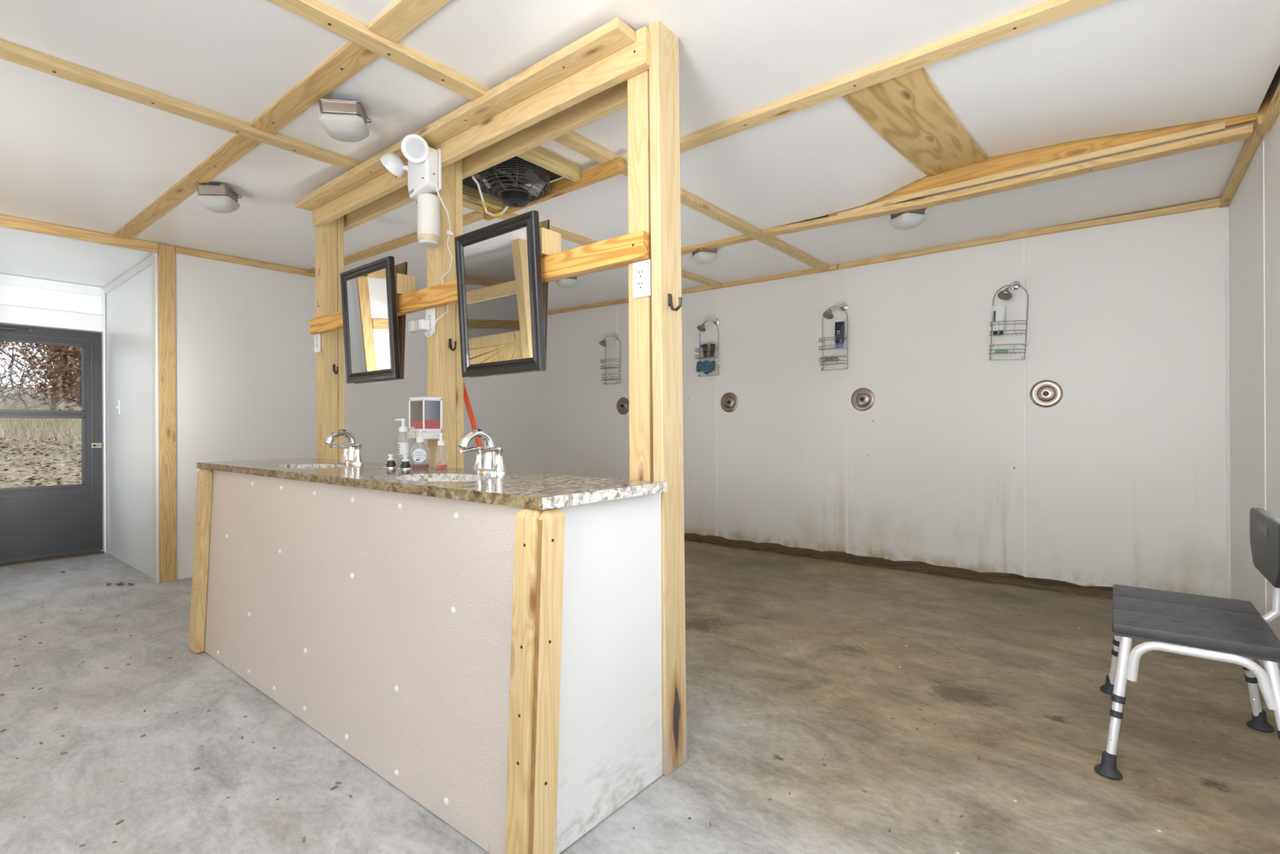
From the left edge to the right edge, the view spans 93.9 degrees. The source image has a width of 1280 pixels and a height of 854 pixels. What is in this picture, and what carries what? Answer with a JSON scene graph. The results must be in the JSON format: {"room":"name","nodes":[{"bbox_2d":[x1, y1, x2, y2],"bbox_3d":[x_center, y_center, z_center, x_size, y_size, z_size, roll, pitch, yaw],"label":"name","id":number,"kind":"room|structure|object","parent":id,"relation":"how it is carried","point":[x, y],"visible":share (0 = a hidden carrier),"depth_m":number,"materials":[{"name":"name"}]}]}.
{"room":"communal shower room","nodes":[
{"label":"communal shower room","id":0,"kind":"room"},
{"bbox_2d":[0,273,106,552],"bbox_3d":[-5.065,-0.093,4.922,0.120,2.400,1.152,0,0,39],"label":"wall","id":1,"kind":"structure","parent":0,"point":[10,295],"depth_m":5.03,"materials":[{"name":"white paint"}]},
{"bbox_2d":[0,304,102,332],"bbox_3d":[-5.021,-0.906,4.870,0.022,0.145,0.970,0,0,39],"label":"trim","id":2,"kind":"structure","parent":1,"relation":"attached to","point":[12,314],"depth_m":4.98,"materials":[{"name":"white paint"}]},
{"bbox_2d":[0,273,102,296],"bbox_3d":[-5.024,-1.184,4.872,0.016,0.081,0.970,0,0,39],"label":"trim","id":3,"kind":"structure","parent":1,"relation":"attached to","point":[6,279],"depth_m":4.99,"materials":[{"name":"white paint"}]},
{"bbox_2d":[0,324,103,564],"bbox_3d":[-5.002,0.133,4.897,0.103,1.916,0.901,0,0,39],"label":"door","id":4,"kind":"structure","parent":1,"relation":"in","point":[41,522],"depth_m":5.05,"materials":[{"name":"grey metal"}]},
{"bbox_2d":[0,551,104,566],"bbox_3d":[-4.990,1.098,4.888,0.070,0.014,0.915,0,0,39],"label":"trim","id":5,"kind":"structure","parent":1,"relation":"attached to","point":[99,552],"depth_m":4.97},
{"bbox_2d":[0,226,151,287],"bbox_3d":[-4.447,-1.261,4.423,1.680,0.060,1.152,0,0,39],"label":"ceiling","id":6,"kind":"structure","parent":0,"point":[24,254],"depth_m":4.38,"materials":[{"name":"white paint"}]},
{"bbox_2d":[105,264,153,578],"bbox_3d":[-4.067,-0.098,4.809,1.580,2.400,0.080,0,0,39],"label":"wall","id":7,"kind":"structure","parent":0,"point":[128,305],"depth_m":4.73,"materials":[{"name":"white paint"}]},
{"bbox_2d":[102,288,106,552],"bbox_3d":[-4.705,-0.052,5.252,0.030,2.315,0.016,0,0,39],"label":"trim","id":8,"kind":"structure","parent":7,"relation":"attached to","point":[104,294],"depth_m":5.24,"materials":[{"name":"white paint"}]},
{"bbox_2d":[104,255,151,293],"bbox_3d":[-4.059,-1.201,4.738,1.630,0.056,0.012,0,0,39],"label":"trim","id":9,"kind":"structure","parent":7,"relation":"attached to","point":[147,262],"depth_m":4.68,"materials":[{"name":"white paint"}]},
{"bbox_2d":[151,252,159,582],"bbox_3d":[-3.438,-0.069,4.242,0.091,2.335,0.017,0,0,39],"label":"trim","id":10,"kind":"structure","parent":7,"relation":"attached to","point":[154,255],"depth_m":4.22,"materials":[{"name":"white paint"}]},
{"bbox_2d":[0,226,542,582],"bbox_3d":[-3.428,-0.261,4.264,0.100,2.720,7.172,0,0,39],"label":"wall","id":11,"kind":"structure","parent":0,"point":[246,356],"depth_m":4.77,"materials":[{"name":"white paint"}]},
{"bbox_2d":[0,214,158,253],"bbox_3d":[-4.481,-1.238,2.860,0.020,0.103,3.470,0,0,39],"label":"trim","id":12,"kind":"structure","parent":11,"relation":"attached to","point":[6,221],"depth_m":3.87,"materials":[{"name":"brown wood"}]},
{"bbox_2d":[158,243,177,582],"bbox_3d":[-3.360,-0.098,4.252,0.020,2.392,0.094,0,0,39],"label":"trim","id":13,"kind":"structure","parent":11,"relation":"attached to","point":[166,253],"depth_m":4.24,"materials":[{"name":"brown wood"}]},
{"bbox_2d":[175,246,417,290],"bbox_3d":[-2.240,-1.296,5.658,0.020,0.080,3.504,0,0,39],"label":"trim","id":14,"kind":"structure","parent":11,"relation":"attached to","point":[179,250],"depth_m":4.61,"materials":[{"name":"brown wood"}]},
{"bbox_2d":[0,540,1279,853],"bbox_3d":[-1.761,1.150,2.998,7.894,0.120,7.472,0,0,39],"label":"floor","id":15,"kind":"structure","parent":0,"point":[778,646],"depth_m":2.07,"materials":[{"name":"concrete"}]},
{"bbox_2d":[188,468,662,853],"bbox_3d":[-1.064,0.643,2.385,2.529,0.881,0.583,0,0,39],"label":"vanity cabinet","id":16,"kind":"object","parent":15,"relation":"on","point":[499,666],"visible":0.98,"depth_m":1.72,"materials":[{"name":"paint"}]},
{"bbox_2d":[196,457,667,510],"bbox_3d":[-1.078,0.186,2.405,2.569,0.029,0.507,0,0,39],"label":"countertop","id":17,"kind":"structure","parent":16,"relation":"on","point":[532,491],"depth_m":1.87,"materials":[{"name":"stone"}]},
{"bbox_2d":[323,429,364,464],"bbox_3d":[-1.379,0.091,2.765,0.164,0.163,0.158,0,0,39],"label":"faucet","id":18,"kind":"object","parent":17,"relation":"on","point":[352,454],"visible":1,"depth_m":2.76,"materials":[{"name":"silver metal"}]},
{"bbox_2d":[382,453,399,467],"bbox_3d":[-1.040,0.142,2.499,0.064,0.057,0.064,0,0,39],"label":"stopper","id":19,"kind":"object","parent":17,"relation":"on","point":[391,463],"visible":1,"depth_m":2.49,"materials":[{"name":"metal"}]},
{"bbox_2d":[394,417,408,465],"bbox_3d":[-1.009,0.066,2.538,0.073,0.207,0.042,0,0,39],"label":"lotion bottle","id":20,"kind":"object","parent":17,"relation":"on","point":[402,447],"visible":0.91,"depth_m":2.52,"materials":[{"name":"white plastic"}]},
{"bbox_2d":[396,454,413,469],"bbox_3d":[-0.949,0.141,2.421,0.064,0.057,0.064,0,0,39],"label":"stopper","id":21,"kind":"object","parent":17,"relation":"on","point":[405,464],"visible":1,"depth_m":2.41,"materials":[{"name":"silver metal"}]},
{"bbox_2d":[409,429,431,468],"bbox_3d":[-0.900,0.089,2.449,0.083,0.160,0.050,0,0,-9],"label":"hand soap bottle","id":22,"kind":"object","parent":17,"relation":"on","point":[419,455],"visible":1,"depth_m":2.44,"materials":[{"name":"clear plastic"}]},
{"bbox_2d":[432,432,448,469],"bbox_3d":[-0.806,0.096,2.421,0.054,0.145,0.060,0,0,-31],"label":"soap bottle","id":23,"kind":"object","parent":17,"relation":"on","point":[441,442],"visible":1,"depth_m":2.41,"materials":[{"name":"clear plastic"}]},
{"bbox_2d":[457,428,506,475],"bbox_3d":[-0.575,0.087,2.121,0.164,0.163,0.158,0,0,39],"label":"faucet","id":24,"kind":"object","parent":17,"relation":"on","point":[491,462],"visible":1,"depth_m":2.12,"materials":[{"name":"silver metal"}]},
{"bbox_2d":[463,382,484,453],"bbox_3d":[-0.618,0.392,2.799,0.597,1.383,0.108,0,0,31],"label":"broom","id":25,"kind":"object","parent":15,"relation":"on","point":[466,399],"visible":0.02,"depth_m":2.87,"materials":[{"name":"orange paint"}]},
{"bbox_2d":[294,17,686,776],"bbox_3d":[-0.879,-0.095,2.657,2.506,2.360,0.305,0,0,39],"label":"frame","id":26,"kind":"object","parent":15,"relation":"on","point":[615,67],"visible":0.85,"depth_m":1.99,"materials":[{"name":"brown wood"}]},
{"bbox_2d":[314,333,320,352],"bbox_3d":[-1.816,-0.478,3.366,0.072,0.116,0.009,0,0,39],"label":"wall outlet","id":27,"kind":"object","parent":26,"relation":"attached to","point":[317,337],"visible":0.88,"depth_m":3.36,"materials":[{"name":"white plastic"}]},
{"bbox_2d":[340,256,400,383],"bbox_3d":[-1.297,-0.496,2.863,0.470,0.551,0.058,0,0,39],"label":"framed mirror","id":28,"kind":"object","parent":26,"relation":"attached to","point":[368,291],"visible":1,"depth_m":2.84,"materials":[{"name":"mirror"}]},
{"bbox_2d":[346,268,391,373],"bbox_3d":[-1.301,-0.496,2.858,0.376,0.456,0.023,0,0,39],"label":"mirror glass","id":29,"kind":"object","parent":28,"relation":"attached to","point":[368,317],"depth_m":2.85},
{"bbox_2d":[355,262,407,383],"bbox_3d":[-1.312,-0.511,3.013,0.470,0.564,0.037,0,0,39],"label":"framed mirror","id":30,"kind":"object","parent":26,"relation":"attached to","point":[402,268],"visible":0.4,"depth_m":2.87,"materials":[{"name":"black paint"}]},
{"bbox_2d":[395,273,414,295],"bbox_3d":[-1.101,-0.657,2.781,0.050,0.092,0.090,0,0,39],"label":"block","id":31,"kind":"object","parent":26,"relation":"attached to","point":[405,284],"visible":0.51,"depth_m":2.76,"materials":[{"name":"brown wood"}]},
{"bbox_2d":[380,133,453,337],"bbox_3d":[-0.970,-0.798,2.558,0.291,0.807,0.237,0,0,-8],"label":"emergency light","id":32,"kind":"object","parent":26,"relation":"attached to","point":[424,168],"visible":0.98,"depth_m":2.53,"materials":[{"name":"white plastic"}]},
{"bbox_2d":[407,396,442,439],"bbox_3d":[-0.938,-0.037,2.609,0.126,0.182,0.100,0,0,39],"label":"soap dispenser","id":33,"kind":"object","parent":26,"relation":"attached to","point":[424,412],"visible":0.8,"depth_m":2.58,"materials":[{"name":"white plastic"}]},
{"bbox_2d":[416,193,439,247],"bbox_3d":[-0.915,-0.894,2.590,0.095,0.211,0.095,0,0,39],"label":"air freshener","id":34,"kind":"object","parent":26,"relation":"attached to","point":[428,224],"visible":1,"depth_m":2.55,"materials":[{"name":"white plastic"}]},
{"bbox_2d":[425,307,435,334],"bbox_3d":[-0.934,-0.470,2.663,0.072,0.116,0.009,0,0,39],"label":"wall outlet","id":35,"kind":"object","parent":26,"relation":"attached to","point":[430,314],"visible":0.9,"depth_m":2.65,"materials":[{"name":"white plastic"}]},
{"bbox_2d":[408,319,430,333],"bbox_3d":[-0.980,-0.447,2.651,0.070,0.055,0.067,0,0,39],"label":"night light","id":36,"kind":"object","parent":35,"relation":"attached to","point":[414,326],"visible":1,"depth_m":2.64,"materials":[{"name":"white plastic"}]},
{"bbox_2d":[454,209,546,377],"bbox_3d":[-0.535,-0.478,2.250,0.468,0.555,0.062,0,0,39],"label":"framed mirror","id":37,"kind":"object","parent":26,"relation":"attached to","point":[499,276],"visible":1,"depth_m":2.22,"materials":[{"name":"mirror"}]},
{"bbox_2d":[463,226,533,364],"bbox_3d":[-0.539,-0.478,2.245,0.374,0.460,0.027,0,0,39],"label":"mirror glass","id":38,"kind":"object","parent":37,"relation":"attached to","point":[498,302],"depth_m":2.24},
{"bbox_2d":[539,227,560,257],"bbox_3d":[-0.336,-0.662,2.169,0.050,0.092,0.090,0,0,39],"label":"block","id":39,"kind":"object","parent":26,"relation":"attached to","point":[550,241],"visible":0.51,"depth_m":2.14,"materials":[{"name":"brown wood"}]},
{"bbox_2d":[632,258,650,298],"bbox_3d":[0.005,-0.472,1.909,0.072,0.116,0.009,0,0,39],"label":"wall outlet","id":40,"kind":"object","parent":26,"relation":"attached to","point":[641,269],"visible":1,"depth_m":1.91,"materials":[{"name":"white plastic"}]},
{"bbox_2d":[636,267,644,290],"bbox_3d":[0.003,-0.472,1.907,0.034,0.068,0.003,0,0,39],"label":"receptacle","id":41,"kind":"object","parent":40,"relation":"attached to","point":[640,271],"depth_m":1.91,"materials":[{"name":"white plastic"}]},
{"bbox_2d":[668,293,682,311],"bbox_3d":[0.111,-0.391,1.870,0.048,0.058,0.014,0,0,39],"label":"coat hook","id":42,"kind":"object","parent":26,"relation":"attached to","point":[670,299],"visible":1,"depth_m":1.87,"materials":[{"name":"brown metal"}]},
{"bbox_2d":[0,595,1235,847],"bbox_3d":[-0.638,1.082,2.341,6.471,0.003,2.801,0,0,3],"label":"debris","id":43,"kind":"object","parent":15,"relation":"on","point":[33,687],"visible":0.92,"depth_m":2.04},
{"bbox_2d":[1093,507,1279,779],"bbox_3d":[1.838,0.676,2.002,0.490,0.796,0.799,0,0,39],"label":"shower bench","id":44,"kind":"object","parent":15,"relation":"on","point":[1228,630],"visible":1,"depth_m":1.86,"materials":[{"name":"grey plastic"}]},
{"bbox_2d":[0,0,1279,311],"bbox_3d":[-1.105,-1.310,2.464,5.784,0.177,7.072,0,0,39],"label":"ceiling","id":45,"kind":"structure","parent":0,"point":[73,154],"depth_m":2.39,"materials":[{"name":"white paint"}]},
{"bbox_2d":[113,133,262,239],"bbox_3d":[-2.586,-1.274,3.316,2.368,0.052,0.092,0,0,39],"label":"batten","id":46,"kind":"object","parent":45,"relation":"attached to","point":[237,146],"visible":0.9,"depth_m":3.08,"materials":[{"name":"brown wood"}]},
{"bbox_2d":[195,183,241,213],"bbox_3d":[-2.232,-1.214,3.170,0.164,0.141,0.159,0,0,-13],"label":"ceiling light","id":47,"kind":"object","parent":45,"relation":"attached to","point":[221,198],"visible":1,"depth_m":3.11,"materials":[{"name":"silver metal"}]},
{"bbox_2d":[249,40,378,133],"bbox_3d":[-1.239,-1.254,2.238,0.918,0.028,0.092,0,0,39],"label":"batten","id":48,"kind":"object","parent":45,"relation":"attached to","point":[350,59],"visible":0.9,"depth_m":2.19,"materials":[{"name":"brown wood"}]},
{"bbox_2d":[317,98,371,142],"bbox_3d":[-1.151,-1.198,2.333,0.164,0.141,0.160,0,0,-13],"label":"ceiling light","id":49,"kind":"object","parent":45,"relation":"attached to","point":[344,121],"visible":1,"depth_m":2.27,"materials":[{"name":"silver metal"}]},
{"bbox_2d":[0,39,722,287],"bbox_3d":[-1.478,-1.254,2.739,0.078,0.102,7.035,0,0,39],"label":"batten","id":50,"kind":"object","parent":45,"relation":"attached to","point":[9,51],"visible":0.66,"depth_m":2.33,"materials":[{"name":"brown wood"}]},
{"bbox_2d":[308,211,483,273],"bbox_3d":[-1.817,-1.285,4.276,2.368,0.062,0.080,0,0,39],"label":"batten","id":51,"kind":"object","parent":45,"relation":"attached to","point":[474,216],"visible":0.46,"depth_m":4.21,"materials":[{"name":"brown wood"}]},
{"bbox_2d":[368,0,451,43],"bbox_3d":[0.084,-1.255,1.179,2.320,0.014,0.092,0,0,39],"label":"batten","id":52,"kind":"object","parent":45,"relation":"attached to","point":[402,17],"visible":1,"depth_m":1.82,"materials":[{"name":"brown wood"}]},
{"bbox_2d":[462,146,623,220],"bbox_3d":[-0.615,-1.239,2.936,1.020,0.110,0.458,0,0,39],"label":"framing","id":53,"kind":"object","parent":45,"relation":"hanging from","point":[557,166],"visible":0.51,"depth_m":2.92,"materials":[{"name":"brown wood"}]},
{"bbox_2d":[471,158,549,207],"bbox_3d":[-0.621,-1.179,2.934,0.361,0.179,0.331,0,0,39],"label":"exhaust fan","id":54,"kind":"object","parent":53,"relation":"attached to","point":[514,196],"visible":0.98,"depth_m":2.87,"materials":[{"name":"black metal"}]},
{"bbox_2d":[471,175,508,216],"bbox_3d":[-0.727,-1.133,2.950,0.132,0.101,0.270,0,0,1],"label":"cable","id":55,"kind":"object","parent":54,"relation":"attached to","point":[484,205],"visible":0.99,"depth_m":3.00,"materials":[{"name":"white plastic"}]},
{"bbox_2d":[266,0,828,271],"bbox_3d":[-0.700,-1.244,2.116,0.072,0.102,7.035,0,0,39],"label":"batten","id":56,"kind":"object","parent":45,"relation":"attached to","point":[317,12],"visible":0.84,"depth_m":2.09,"materials":[{"name":"brown wood"}]},
{"bbox_2d":[555,275,577,288],"bbox_3d":[-0.627,-1.255,5.129,0.157,0.108,0.157,0,0,-23],"label":"ceiling light","id":57,"kind":"object","parent":45,"relation":"attached to","point":[567,282],"visible":0.58,"depth_m":5.08,"materials":[{"name":"white glass"}]},
{"bbox_2d":[691,247,718,264],"bbox_3d":[0.466,-1.239,4.318,0.157,0.108,0.157,0,0,-21],"label":"ceiling light","id":58,"kind":"object","parent":45,"relation":"attached to","point":[701,255],"visible":0.77,"depth_m":4.26,"materials":[{"name":"white glass"}]},
{"bbox_2d":[680,234,755,254],"bbox_3d":[0.401,-1.282,4.286,0.918,0.041,0.080,0,0,39],"label":"batten","id":59,"kind":"object","parent":45,"relation":"attached to","point":[740,238],"visible":0.48,"depth_m":4.14,"materials":[{"name":"brown wood"}]},
{"bbox_2d":[623,0,1113,165],"bbox_3d":[0.852,-1.264,2.138,2.320,0.029,0.080,0,0,39],"label":"batten","id":60,"kind":"object","parent":45,"relation":"attached to","point":[1043,13],"visible":0.87,"depth_m":2.08,"materials":[{"name":"brown wood"}]},
{"bbox_2d":[889,208,926,230],"bbox_3d":[1.576,-1.239,3.515,0.157,0.130,0.165,0,0,-15],"label":"ceiling light","id":61,"kind":"object","parent":45,"relation":"attached to","point":[910,220],"visible":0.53,"depth_m":3.47,"materials":[{"name":"silver metal"}]},
{"bbox_2d":[842,67,988,176],"bbox_3d":[1.281,-1.331,2.684,0.299,0.126,1.318,0,0,39],"label":"ceiling panel","id":62,"kind":"object","parent":45,"relation":"attached to","point":[908,110],"visible":0.96,"depth_m":2.53,"materials":[{"name":"beige wood"}]},
{"bbox_2d":[760,124,1253,237],"bbox_3d":[1.705,-1.263,3.242,2.270,0.065,0.080,0,0,39],"label":"batten","id":63,"kind":"object","parent":45,"relation":"attached to","point":[1242,133],"visible":1,"depth_m":3.00,"materials":[{"name":"brown wood"}]},
{"bbox_2d":[837,121,1225,215],"bbox_3d":[1.850,-1.286,3.086,1.680,0.044,0.016,0,0,39],"label":"trim","id":64,"kind":"structure","parent":45,"relation":"attached to","point":[1221,126],"depth_m":2.93,"materials":[{"name":"brown wood"}]},
{"bbox_2d":[828,87,1269,217],"bbox_3d":[1.895,-1.388,3.084,1.874,0.200,0.035,0,0,39],"label":"ceiling beam","id":65,"kind":"structure","parent":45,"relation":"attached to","point":[994,165],"depth_m":2.98,"materials":[{"name":"brown wood"}]},
{"bbox_2d":[542,198,1230,598],"bbox_3d":[1.140,-0.284,5.262,5.984,2.720,0.104,0,0,39],"label":"wall","id":66,"kind":"structure","parent":0,"point":[953,462],"depth_m":4.25,"materials":[{"name":"white paint"}]},
{"bbox_2d":[600,335,622,384],"bbox_3d":[-0.319,-0.711,6.293,0.236,0.515,0.114,0,0,39],"label":"shower caddy","id":67,"kind":"object","parent":66,"relation":"attached to","point":[602,367],"visible":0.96,"depth_m":6.27,"materials":[{"name":"metal"}]},
{"bbox_2d":[600,373,620,380],"bbox_3d":[-0.314,-0.526,6.298,0.209,0.059,0.087,0,0,39],"label":"basket","id":68,"kind":"object","parent":67,"relation":"on","point":[606,375],"depth_m":6.28,"materials":[{"name":"metal"}]},
{"bbox_2d":[600,358,620,368],"bbox_3d":[-0.321,-0.664,6.290,0.209,0.089,0.107,0,0,39],"label":"basket","id":69,"kind":"object","parent":67,"relation":"on","point":[602,367],"depth_m":6.26,"materials":[{"name":"metal"}]},
{"bbox_2d":[616,397,629,414],"bbox_3d":[-0.186,-0.220,6.240,0.182,0.182,0.035,0,0,39],"label":"shower valve","id":70,"kind":"object","parent":66,"relation":"attached to","point":[623,403],"visible":0.98,"depth_m":6.24,"materials":[{"name":"silver metal"}]},
{"bbox_2d":[547,264,838,315],"bbox_3d":[0.226,-1.305,5.906,3.500,0.088,0.034,0,0,39],"label":"trim","id":71,"kind":"structure","parent":66,"relation":"attached to","point":[835,267],"depth_m":5.43,"materials":[{"name":"brown wood"}]},
{"bbox_2d":[694,320,719,376],"bbox_3d":[0.613,-0.732,5.546,0.236,0.515,0.114,0,0,39],"label":"shower caddy","id":72,"kind":"object","parent":66,"relation":"attached to","point":[700,348],"visible":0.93,"depth_m":5.52,"materials":[{"name":"metal"}]},
{"bbox_2d":[696,360,715,374],"bbox_3d":[0.609,-0.551,5.543,0.165,0.130,0.074,0,0,39],"label":"cloth","id":73,"kind":"object","parent":72,"relation":"in","point":[706,371],"visible":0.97,"depth_m":5.51,"materials":[{"name":"blue fabric"}]},
{"bbox_2d":[694,346,718,359],"bbox_3d":[0.611,-0.685,5.543,0.209,0.089,0.107,0,0,39],"label":"basket","id":74,"kind":"object","parent":72,"relation":"on","point":[700,348],"depth_m":5.50,"materials":[{"name":"metal"}]},
{"bbox_2d":[696,364,718,372],"bbox_3d":[0.618,-0.547,5.551,0.209,0.059,0.087,0,0,39],"label":"basket","id":75,"kind":"object","parent":72,"relation":"on","point":[700,371],"depth_m":5.52,"materials":[{"name":"metal"}]},
{"bbox_2d":[697,318,719,332],"bbox_3d":[0.623,-0.941,5.513,0.209,0.131,0.085,0,0,-26],"label":"sprayer","id":76,"kind":"object","parent":66,"relation":"attached to","point":[701,327],"visible":1,"depth_m":5.49,"materials":[{"name":"silver metal"}]},
{"bbox_2d":[720,392,737,412],"bbox_3d":[0.804,-0.225,5.447,0.182,0.182,0.035,0,0,39],"label":"shower valve","id":77,"kind":"object","parent":66,"relation":"attached to","point":[729,401],"visible":1,"depth_m":5.45,"materials":[{"name":"silver metal"}]},
{"bbox_2d":[818,306,849,370],"bbox_3d":[1.546,-0.717,4.799,0.236,0.515,0.114,0,0,39],"label":"shower caddy","id":78,"kind":"object","parent":66,"relation":"attached to","point":[847,355],"visible":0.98,"depth_m":4.77,"materials":[{"name":"metal"}]},
{"bbox_2d":[818,336,848,351],"bbox_3d":[1.544,-0.670,4.796,0.209,0.089,0.107,0,0,39],"label":"basket","id":79,"kind":"object","parent":78,"relation":"on","point":[822,338],"depth_m":4.77,"materials":[{"name":"metal"}]},
{"bbox_2d":[819,355,848,365],"bbox_3d":[1.551,-0.532,4.804,0.209,0.059,0.087,0,0,39],"label":"basket","id":80,"kind":"object","parent":78,"relation":"on","point":[825,361],"depth_m":4.77,"materials":[{"name":"metal"}]},
{"bbox_2d":[835,321,844,347],"bbox_3d":[1.588,-0.735,4.763,0.076,0.205,0.037,2,1,39],"label":"tube","id":81,"kind":"object","parent":78,"relation":"in","point":[839,326],"visible":0.96,"depth_m":4.75,"materials":[{"name":"blue plastic"}]},
{"bbox_2d":[822,303,848,319],"bbox_3d":[1.552,-0.924,4.770,0.209,0.134,0.085,0,0,-26],"label":"sprayer","id":82,"kind":"object","parent":66,"relation":"attached to","point":[828,315],"visible":1,"depth_m":4.75,"materials":[{"name":"silver metal"}]},
{"bbox_2d":[851,387,874,410],"bbox_3d":[1.743,-0.217,4.696,0.182,0.182,0.035,0,0,39],"label":"shower valve","id":83,"kind":"object","parent":66,"relation":"attached to","point":[863,398],"visible":1,"depth_m":4.70,"materials":[{"name":"silver metal"}]},
{"bbox_2d":[684,533,1113,599],"bbox_3d":[1.092,1.041,5.192,5.784,0.071,0.083,0,0,39],"label":"baseboard","id":84,"kind":"structure","parent":66,"relation":"attached to","point":[1011,579],"depth_m":4.42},
{"bbox_2d":[987,284,1028,359],"bbox_3d":[2.485,-0.710,4.047,0.238,0.520,0.114,0,0,39],"label":"shower caddy","id":85,"kind":"object","parent":66,"relation":"attached to","point":[1025,344],"visible":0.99,"depth_m":4.03,"materials":[{"name":"metal"}]},
{"bbox_2d":[991,305,1004,335],"bbox_3d":[2.444,-0.727,4.077,0.076,0.200,0.037,1,1,39],"label":"tube","id":86,"kind":"object","parent":85,"relation":"in","point":[998,312],"visible":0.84,"depth_m":4.07,"materials":[{"name":"white plastic"}]},
{"bbox_2d":[987,343,1026,354],"bbox_3d":[2.487,-0.527,4.054,0.209,0.059,0.087,4,2,39],"label":"basket","id":87,"kind":"object","parent":85,"relation":"on","point":[990,345],"depth_m":4.04,"materials":[{"name":"metal"}]},
{"bbox_2d":[988,320,1026,337],"bbox_3d":[2.486,-0.665,4.042,0.209,0.089,0.107,4,2,39],"label":"basket","id":88,"kind":"object","parent":85,"relation":"on","point":[992,322],"depth_m":4.02,"materials":[{"name":"metal"}]},
{"bbox_2d":[997,280,1020,300],"bbox_3d":[2.477,-0.921,4.022,0.189,0.141,0.084,0,0,-38],"label":"sprayer","id":89,"kind":"object","parent":66,"relation":"attached to","point":[1005,295],"visible":1,"depth_m":4.00,"materials":[{"name":"silver metal"}]},
{"bbox_2d":[839,199,1220,269],"bbox_3d":[2.468,-1.285,4.110,2.204,0.048,0.034,0,0,39],"label":"trim","id":90,"kind":"structure","parent":66,"relation":"attached to","point":[1213,203],"depth_m":3.93,"materials":[{"name":"brown wood"}]},
{"bbox_2d":[1030,379,1062,407],"bbox_3d":[2.679,-0.220,3.946,0.182,0.182,0.035,0,0,39],"label":"shower valve","id":91,"kind":"object","parent":66,"relation":"attached to","point":[1044,393],"visible":1,"depth_m":3.95,"materials":[{"name":"silver metal"}]},
{"bbox_2d":[1224,64,1279,671],"bbox_3d":[1.161,-0.286,0.594,0.116,2.720,7.180,0,0,39],"label":"wall","id":92,"kind":"structure","parent":0,"point":[1252,217],"depth_m":2.80,"materials":[{"name":"white paint"}]},
{"bbox_2d":[1219,113,1265,208],"bbox_3d":[2.965,-1.277,2.951,0.036,0.043,1.220,0,0,39],"label":"trim","id":93,"kind":"structure","parent":92,"relation":"attached to","point":[1251,144],"depth_m":2.85,"materials":[{"name":"brown wood"}]},
{"bbox_2d":[1262,83,1279,132],"bbox_3d":[1.858,-1.246,1.557,0.024,0.055,2.360,0,0,39],"label":"trim","id":94,"kind":"structure","parent":92,"relation":"attached to","point":[1273,111],"depth_m":2.35,"materials":[{"name":"brown wood"}]},
{"label":"outside","id":95,"kind":"structure","parent":0,"visible":0},
{"bbox_2d":[0,386,81,488],"bbox_3d":[-23.123,-0.607,18.516,45.000,3.879,44.000,0,0,39],"label":"ground","id":96,"kind":"structure","parent":95,"point":[60,457],"depth_m":11.32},
{"bbox_2d":[0,341,31,359],"bbox_3d":[-15.386,-2.531,13.012,5.089,5.388,4.154,0,0,33],"label":"oak tree","id":97,"kind":"object","parent":96,"relation":"on","point":[4,344],"visible":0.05,"depth_m":14.41,"materials":[{"name":"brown plant"}]},
{"bbox_2d":[0,400,81,445],"bbox_3d":[-15.497,-0.258,16.257,9.827,1.404,11.350,0,0,39],"label":"dry grass","id":98,"kind":"structure","parent":96,"relation":"on","point":[78,430],"depth_m":14.15,"materials":[{"name":"beige plant"}]},
{"bbox_2d":[0,341,81,410],"bbox_3d":[-24.241,-4.684,22.796,18.129,8.780,28.938,0,0,39],"label":"undergrowth","id":99,"kind":"object","parent":96,"relation":"on","point":[23,380],"visible":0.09,"depth_m":21.54,"materials":[{"name":"plant"}]},
{"bbox_2d":[0,435,81,488],"bbox_3d":[-8.715,0.673,10.140,11.669,1.107,8.302,0,0,39],"label":"leaf litter","id":100,"kind":"object","parent":96,"relation":"on","point":[2,447],"visible":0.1,"depth_m":9.99,"materials":[{"name":"brown plant"}]},
{"bbox_2d":[0,341,80,409],"bbox_3d":[-17.542,-3.449,18.253,4.528,6.440,6.811,0,0,39],"label":"bare tree","id":101,"kind":"object","parent":96,"relation":"on","point":[54,404],"visible":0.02,"depth_m":18.26,"materials":[{"name":"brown plant"}]},
{"bbox_2d":[5,341,81,410],"bbox_3d":[-10.816,-1.411,12.171,2.687,3.887,4.228,0,0,39],"label":"oak tree","id":102,"kind":"object","parent":96,"relation":"on","point":[72,356],"visible":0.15,"depth_m":11.38,"materials":[{"name":"brown plant"}]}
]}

